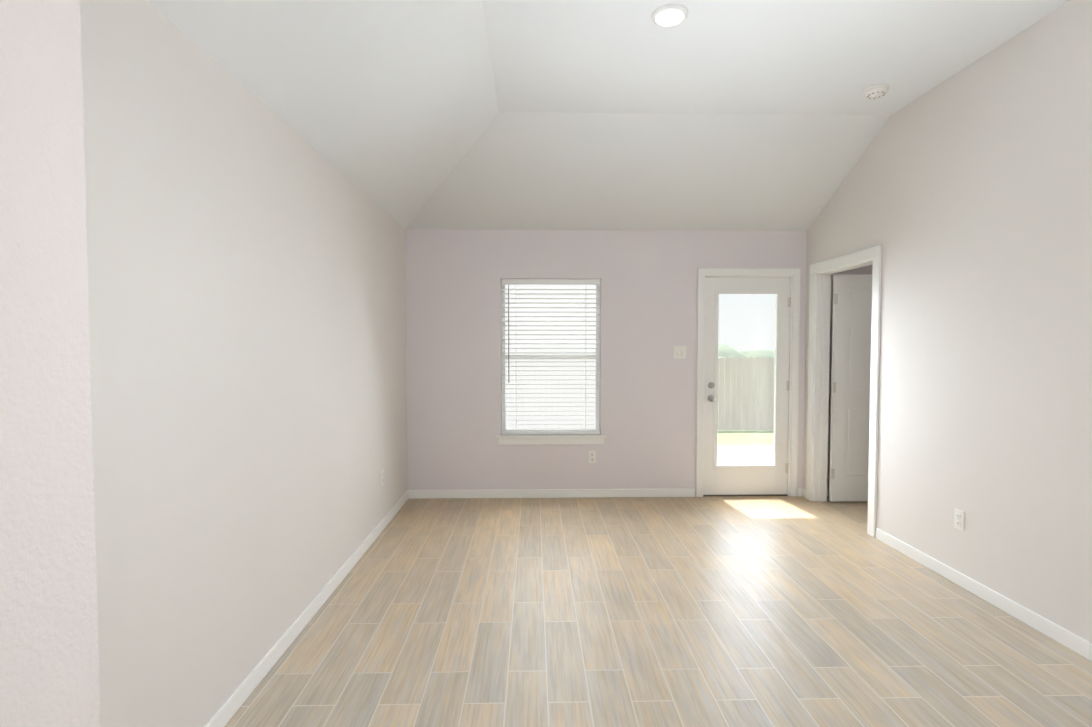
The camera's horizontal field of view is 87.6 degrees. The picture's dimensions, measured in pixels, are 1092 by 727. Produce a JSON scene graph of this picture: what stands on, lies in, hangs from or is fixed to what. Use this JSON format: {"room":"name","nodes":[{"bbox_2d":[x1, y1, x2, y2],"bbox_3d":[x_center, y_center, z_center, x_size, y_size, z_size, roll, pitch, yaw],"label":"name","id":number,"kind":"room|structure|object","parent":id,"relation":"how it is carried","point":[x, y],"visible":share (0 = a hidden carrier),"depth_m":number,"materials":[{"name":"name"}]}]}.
{"room":"empty living room","nodes":[
{"label":"empty living room","id":0,"kind":"room"},
{"bbox_2d":[0,0,100,726],"bbox_3d":[-0.907,-0.073,-0.431,0.490,3.020,2.570,0,2,-1],"label":"wall","id":1,"kind":"structure","parent":0,"point":[49,663],"depth_m":0.78,"materials":[{"name":"paint"}]},
{"bbox_2d":[80,0,406,726],"bbox_3d":[-1.257,0.137,1.675,0.120,2.450,7.020,0,2,-1],"label":"wall","id":2,"kind":"structure","parent":0,"point":[246,284],"depth_m":2.07,"materials":[{"name":"paint"}]},
{"bbox_2d":[204,490,411,726],"bbox_3d":[-1.216,1.275,3.063,0.018,0.078,4.330,0,2,-1],"label":"baseboard","id":3,"kind":"structure","parent":2,"relation":"attached to","point":[222,716],"depth_m":2.70,"materials":[{"name":"white wood"}]},
{"bbox_2d":[380,469,383,485],"bbox_3d":[-1.247,0.869,4.344,0.011,0.115,0.070,0,2,-1],"label":"electrical outlet","id":4,"kind":"object","parent":2,"relation":"attached to","point":[382,477],"visible":1,"depth_m":4.33,"materials":[{"name":"white plastic"}]},
{"bbox_2d":[147,0,1069,230],"bbox_3d":[0.607,-1.389,1.761,3.958,0.744,7.219,0,2,-1],"label":"ceiling","id":5,"kind":"structure","parent":0,"point":[736,115],"depth_m":3.38,"materials":[{"name":"paint"}]},
{"bbox_2d":[651,4,687,26],"bbox_3d":[0.602,-1.688,2.771,0.176,0.018,0.176,0,2,-1],"label":"recessed light","id":6,"kind":"object","parent":5,"relation":"in","point":[669,15],"visible":0.98,"depth_m":2.75,"materials":[{"name":"white plastic"}]},
{"bbox_2d":[864,84,888,98],"bbox_3d":[2.077,-1.704,3.583,0.140,0.044,0.140,0,2,-1],"label":"smoke detector","id":7,"kind":"object","parent":5,"relation":"attached to","point":[876,91],"visible":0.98,"depth_m":3.55,"materials":[{"name":"white plastic"}]},
{"bbox_2d":[405,229,872,496],"bbox_3d":[1.649,0.008,5.326,6.085,2.450,0.160,0,2,-1],"label":"wall","id":8,"kind":"structure","parent":0,"point":[648,311],"depth_m":5.21,"materials":[{"name":"paint"}]},
{"bbox_2d":[501,280,599,430],"bbox_3d":[0.044,-0.061,5.327,0.915,1.428,0.064,0,2,-1],"label":"window","id":9,"kind":"structure","parent":8,"relation":"in","point":[515,421],"depth_m":5.32,"materials":[{"name":"white glass"}]},
{"bbox_2d":[502,279,599,434],"bbox_3d":[0.046,-0.059,5.246,0.903,1.425,0.070,0,2,-1],"label":"window blinds","id":10,"kind":"object","parent":9,"relation":"attached to","point":[508,282],"visible":0.98,"depth_m":5.24,"materials":[{"name":"white plastic"}]},
{"bbox_2d":[496,435,605,444],"bbox_3d":[0.046,0.701,5.263,1.009,0.084,0.125,0,2,-1],"label":"window sill","id":11,"kind":"structure","parent":8,"relation":"attached to","point":[545,439],"depth_m":5.22,"materials":[{"name":"white wood"}]},
{"bbox_2d":[412,488,694,498],"bbox_3d":[0.067,1.198,5.245,2.617,0.078,0.018,0,2,-1],"label":"baseboard","id":12,"kind":"structure","parent":8,"relation":"attached to","point":[509,493],"depth_m":5.24,"materials":[{"name":"white wood"}]},
{"bbox_2d":[588,451,595,462],"bbox_3d":[0.426,0.860,5.244,0.070,0.115,0.011,0,2,-1],"label":"electrical outlet","id":13,"kind":"object","parent":8,"relation":"attached to","point":[591,456],"visible":1,"depth_m":5.24,"materials":[{"name":"white plastic"}]},
{"bbox_2d":[674,346,685,357],"bbox_3d":[1.230,-0.103,5.226,0.116,0.115,0.014,0,2,-1],"label":"switch plate","id":14,"kind":"object","parent":8,"relation":"attached to","point":[679,351],"visible":1,"depth_m":5.23,"materials":[{"name":"white plastic"}]},
{"bbox_2d":[703,494,787,496],"bbox_3d":[1.854,1.226,5.386,0.793,0.012,0.175,0,2,-1],"label":"sill","id":15,"kind":"structure","parent":8,"relation":"attached to","point":[751,495],"depth_m":5.30,"materials":[{"name":"brown"}]},
{"bbox_2d":[703,277,790,494],"bbox_3d":[1.863,0.215,5.256,0.800,2.014,0.118,0,2,-1],"label":"back door","id":16,"kind":"structure","parent":8,"relation":"in","point":[739,479],"depth_m":5.28,"materials":[{"name":"white wood"}]},
{"bbox_2d":[696,268,800,496],"bbox_3d":[1.855,0.180,5.324,0.941,2.106,0.184,0,2,-1],"label":"door frame","id":17,"kind":"structure","parent":8,"relation":"attached to","point":[793,274],"depth_m":5.23,"materials":[{"name":"white wood"}]},
{"bbox_2d":[225,496,1091,726],"bbox_3d":[1.635,1.420,1.772,6.265,0.120,7.360,0,2,-1],"label":"floor","id":18,"kind":"structure","parent":0,"point":[750,611],"depth_m":2.80,"materials":[{"name":"brown wood"}]},
{"bbox_2d":[803,0,1091,642],"bbox_3d":[2.527,-0.150,1.746,0.120,3.020,7.020,0,2,-1],"label":"wall","id":19,"kind":"structure","parent":0,"point":[963,197],"depth_m":3.11,"materials":[{"name":"paint"}]},
{"bbox_2d":[806,245,881,536],"bbox_3d":[2.466,0.193,4.655,0.154,2.129,1.041,0,2,-1],"label":"door frame","id":20,"kind":"structure","parent":19,"relation":"attached to","point":[818,377],"depth_m":5.06,"materials":[{"name":"white wood"}]},
{"bbox_2d":[829,274,871,501],"bbox_3d":[2.955,0.223,5.068,0.854,2.015,0.139,0,2,-1],"label":"door","id":21,"kind":"structure","parent":19,"relation":"in","point":[850,376],"depth_m":5.05,"materials":[{"name":"white wood"}]},
{"bbox_2d":[954,508,963,530],"bbox_3d":[2.428,0.919,3.351,0.011,0.115,0.070,0,2,-1],"label":"electrical outlet","id":22,"kind":"object","parent":19,"relation":"attached to","point":[958,519],"visible":1,"depth_m":3.35,"materials":[{"name":"white plastic"}]},
{"bbox_2d":[876,528,1091,660],"bbox_3d":[2.472,1.338,1.280,0.014,0.078,5.747,0,2,-1],"label":"baseboard","id":23,"kind":"structure","parent":19,"relation":"attached to","point":[1072,641],"depth_m":3.07,"materials":[{"name":"white wood"}]},
{"label":"outside","id":24,"kind":"structure","parent":0,"visible":0},
{"bbox_2d":[717,375,773,445],"bbox_3d":[1.965,0.927,27.699,85.000,0.630,44.410,0,2,-1],"label":"grass","id":25,"kind":"structure","parent":24,"point":[752,434],"depth_m":12.52,"materials":[{"name":"beige plant"}]},
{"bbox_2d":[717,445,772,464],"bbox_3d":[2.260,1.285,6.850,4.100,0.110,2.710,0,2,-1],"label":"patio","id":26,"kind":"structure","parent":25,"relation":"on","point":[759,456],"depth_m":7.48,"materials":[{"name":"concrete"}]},
{"bbox_2d":[717,357,774,429],"bbox_3d":[3.808,0.755,14.298,52.114,1.842,0.145,0,2,-1],"label":"fence","id":27,"kind":"object","parent":25,"relation":"on","point":[743,393],"depth_m":14.25,"materials":[{"name":"brown wood"}]},
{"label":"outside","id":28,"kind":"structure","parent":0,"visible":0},
{"bbox_2d":[718,344,774,364],"bbox_3d":[7.983,2.233,68.891,166.949,10.757,21.779,0,2,-1],"label":"trees","id":29,"kind":"object","parent":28,"point":[720,353],"depth_m":72.72,"materials":[{"name":"green plant"}]}
]}

